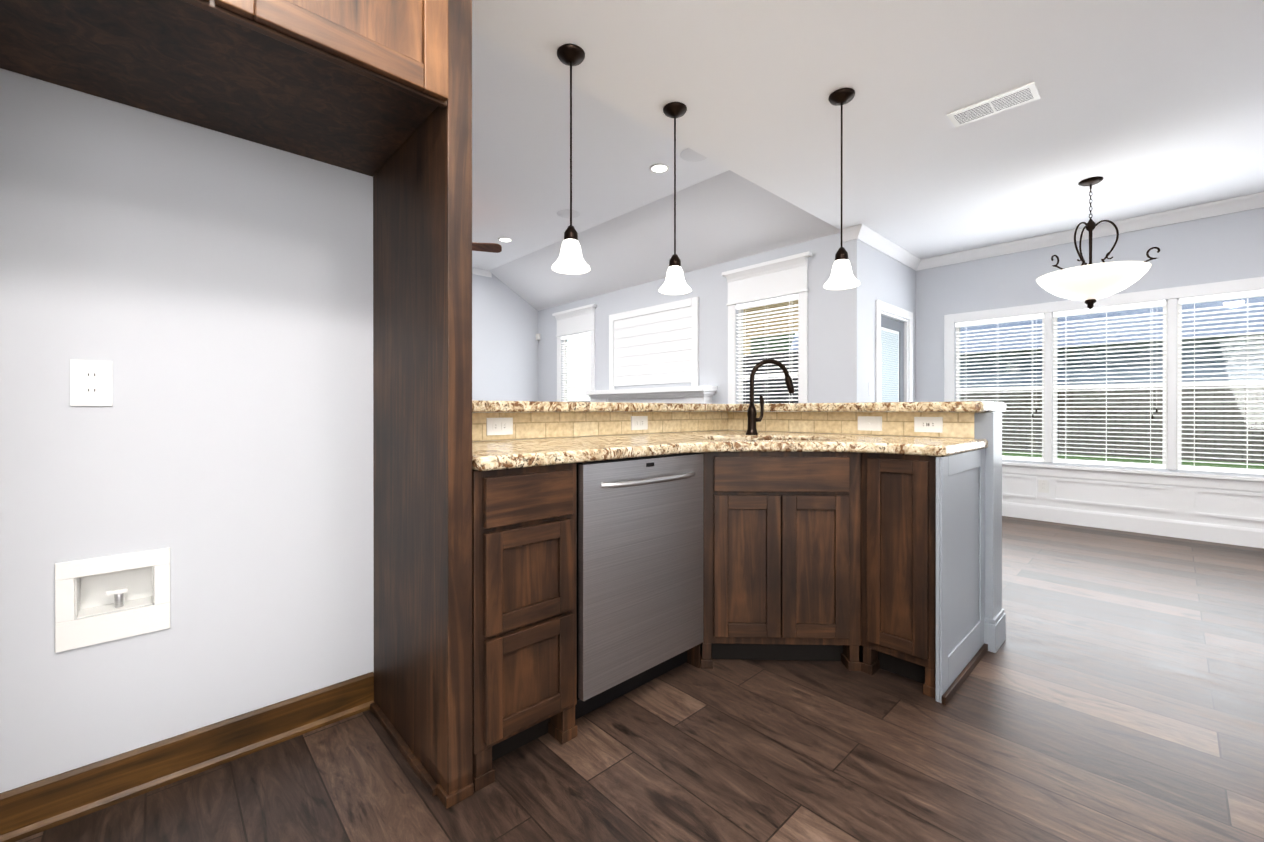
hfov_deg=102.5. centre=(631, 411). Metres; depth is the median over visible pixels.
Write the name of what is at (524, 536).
base cabinet
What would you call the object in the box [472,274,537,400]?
wall
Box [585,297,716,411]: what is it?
fireplace
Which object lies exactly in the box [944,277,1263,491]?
dining room window
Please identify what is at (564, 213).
speaker
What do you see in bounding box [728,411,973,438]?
wall
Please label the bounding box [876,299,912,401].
door frame
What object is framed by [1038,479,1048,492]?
outlet
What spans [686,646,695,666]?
base cabinet
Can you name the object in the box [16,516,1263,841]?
floor
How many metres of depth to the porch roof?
8.25 m
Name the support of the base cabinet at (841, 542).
on the floor
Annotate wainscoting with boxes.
[1002,473,1263,529]
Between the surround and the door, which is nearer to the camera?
the surround
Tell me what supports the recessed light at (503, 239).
in the ceiling
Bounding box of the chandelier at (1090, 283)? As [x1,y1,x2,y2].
[1036,177,1159,308]
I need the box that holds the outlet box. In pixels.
[55,548,169,652]
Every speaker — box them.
[557,209,579,217]
[680,148,706,161]
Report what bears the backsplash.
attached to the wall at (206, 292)
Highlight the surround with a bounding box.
[0,0,473,808]
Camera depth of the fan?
5.40 m
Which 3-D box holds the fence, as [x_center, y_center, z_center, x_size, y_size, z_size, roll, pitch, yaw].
[11.492,0.283,14.072,0.060,1.750,55.000,0,0,-43]
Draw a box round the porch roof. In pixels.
[743,300,797,354]
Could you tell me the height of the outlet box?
0.225 m
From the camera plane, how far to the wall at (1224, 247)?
4.60 m
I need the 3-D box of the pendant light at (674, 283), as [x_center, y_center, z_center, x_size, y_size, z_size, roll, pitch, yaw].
[0.231,-1.135,2.730,0.176,0.980,0.176,0,0,-43]
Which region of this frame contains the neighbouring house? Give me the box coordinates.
[789,296,1263,387]
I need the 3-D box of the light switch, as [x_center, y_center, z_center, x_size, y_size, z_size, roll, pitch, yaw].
[2.229,-0.207,4.728,0.075,0.118,0.012,0,0,-43]
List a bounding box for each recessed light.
[498,237,511,241]
[650,164,668,172]
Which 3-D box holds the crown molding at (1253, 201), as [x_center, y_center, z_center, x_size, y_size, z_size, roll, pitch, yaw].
[4.531,-1.581,3.994,0.075,0.094,4.227,0,0,-43]
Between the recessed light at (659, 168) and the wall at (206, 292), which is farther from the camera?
the recessed light at (659, 168)
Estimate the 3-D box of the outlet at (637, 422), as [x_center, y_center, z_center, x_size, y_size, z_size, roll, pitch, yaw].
[0.040,0.062,2.662,0.118,0.072,0.007,0,0,-43]
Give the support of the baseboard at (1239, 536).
attached to the wall at (1224, 247)
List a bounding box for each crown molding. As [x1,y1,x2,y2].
[472,268,491,277]
[848,224,923,270]
[920,192,1263,269]
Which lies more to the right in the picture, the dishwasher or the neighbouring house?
the neighbouring house
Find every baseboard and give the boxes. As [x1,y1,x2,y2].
[0,672,373,841]
[1002,501,1263,548]
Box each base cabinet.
[472,468,576,791]
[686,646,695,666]
[696,476,859,670]
[860,448,987,704]
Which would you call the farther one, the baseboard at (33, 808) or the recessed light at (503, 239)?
the recessed light at (503, 239)
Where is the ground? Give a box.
[1002,451,1263,468]
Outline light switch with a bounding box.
[869,382,872,394]
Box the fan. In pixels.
[472,242,501,252]
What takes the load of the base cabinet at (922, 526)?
on the floor
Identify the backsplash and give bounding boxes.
[472,412,984,440]
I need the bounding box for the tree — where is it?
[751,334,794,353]
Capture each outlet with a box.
[70,359,111,405]
[486,418,512,434]
[631,416,647,429]
[858,416,881,430]
[914,417,942,432]
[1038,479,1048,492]
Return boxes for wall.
[0,68,727,792]
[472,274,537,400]
[538,233,861,411]
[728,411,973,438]
[862,242,915,402]
[916,207,1263,477]
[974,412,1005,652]
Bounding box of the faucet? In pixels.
[746,359,794,434]
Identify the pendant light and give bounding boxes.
[552,44,589,273]
[659,102,690,294]
[823,88,859,289]
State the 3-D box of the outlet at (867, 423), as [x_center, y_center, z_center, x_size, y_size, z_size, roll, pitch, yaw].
[1.196,0.062,2.555,0.012,0.072,0.118,0,0,-43]
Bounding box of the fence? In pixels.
[569,385,1263,462]
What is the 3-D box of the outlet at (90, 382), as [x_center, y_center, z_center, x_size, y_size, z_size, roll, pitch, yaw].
[-1.406,-0.073,1.321,0.075,0.118,0.007,0,0,-43]
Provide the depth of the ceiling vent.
2.68 m
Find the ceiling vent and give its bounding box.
[947,82,1040,127]
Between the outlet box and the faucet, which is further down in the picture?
the outlet box
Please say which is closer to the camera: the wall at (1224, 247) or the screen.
the wall at (1224, 247)
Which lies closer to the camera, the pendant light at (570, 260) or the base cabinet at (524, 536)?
the base cabinet at (524, 536)
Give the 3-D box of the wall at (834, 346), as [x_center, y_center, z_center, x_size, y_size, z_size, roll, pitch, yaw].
[0.238,-0.305,6.495,0.120,2.660,5.290,0,0,-43]
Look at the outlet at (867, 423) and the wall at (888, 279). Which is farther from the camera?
the wall at (888, 279)
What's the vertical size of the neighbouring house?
5.750 m
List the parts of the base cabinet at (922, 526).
panel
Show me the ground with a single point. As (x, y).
(1139, 461)
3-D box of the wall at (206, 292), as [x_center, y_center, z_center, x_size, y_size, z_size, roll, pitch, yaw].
[-0.867,-0.294,1.914,4.200,2.660,0.120,0,0,-43]
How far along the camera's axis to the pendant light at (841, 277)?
2.59 m
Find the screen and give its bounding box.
[743,352,797,403]
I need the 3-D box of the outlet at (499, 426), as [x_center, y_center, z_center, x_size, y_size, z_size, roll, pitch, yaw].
[-0.549,0.063,2.110,0.118,0.072,0.007,0,0,-43]
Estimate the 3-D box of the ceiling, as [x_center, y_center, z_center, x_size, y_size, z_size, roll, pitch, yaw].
[0.100,-1.963,3.379,7.620,0.670,9.400,0,0,-43]
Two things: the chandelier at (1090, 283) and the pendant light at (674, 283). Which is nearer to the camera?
the pendant light at (674, 283)
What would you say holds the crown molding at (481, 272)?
attached to the wall at (504, 343)
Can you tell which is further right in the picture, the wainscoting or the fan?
the wainscoting
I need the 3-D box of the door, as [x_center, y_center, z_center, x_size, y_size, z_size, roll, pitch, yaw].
[2.632,0.038,5.152,0.741,1.964,0.095,0,0,-43]
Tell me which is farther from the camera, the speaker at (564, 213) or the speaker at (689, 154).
the speaker at (564, 213)
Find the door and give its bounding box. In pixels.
[881,315,903,401]
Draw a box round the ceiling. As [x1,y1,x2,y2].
[472,0,1263,310]
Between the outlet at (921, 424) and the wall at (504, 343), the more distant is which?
the wall at (504, 343)
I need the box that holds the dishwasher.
[575,453,703,719]

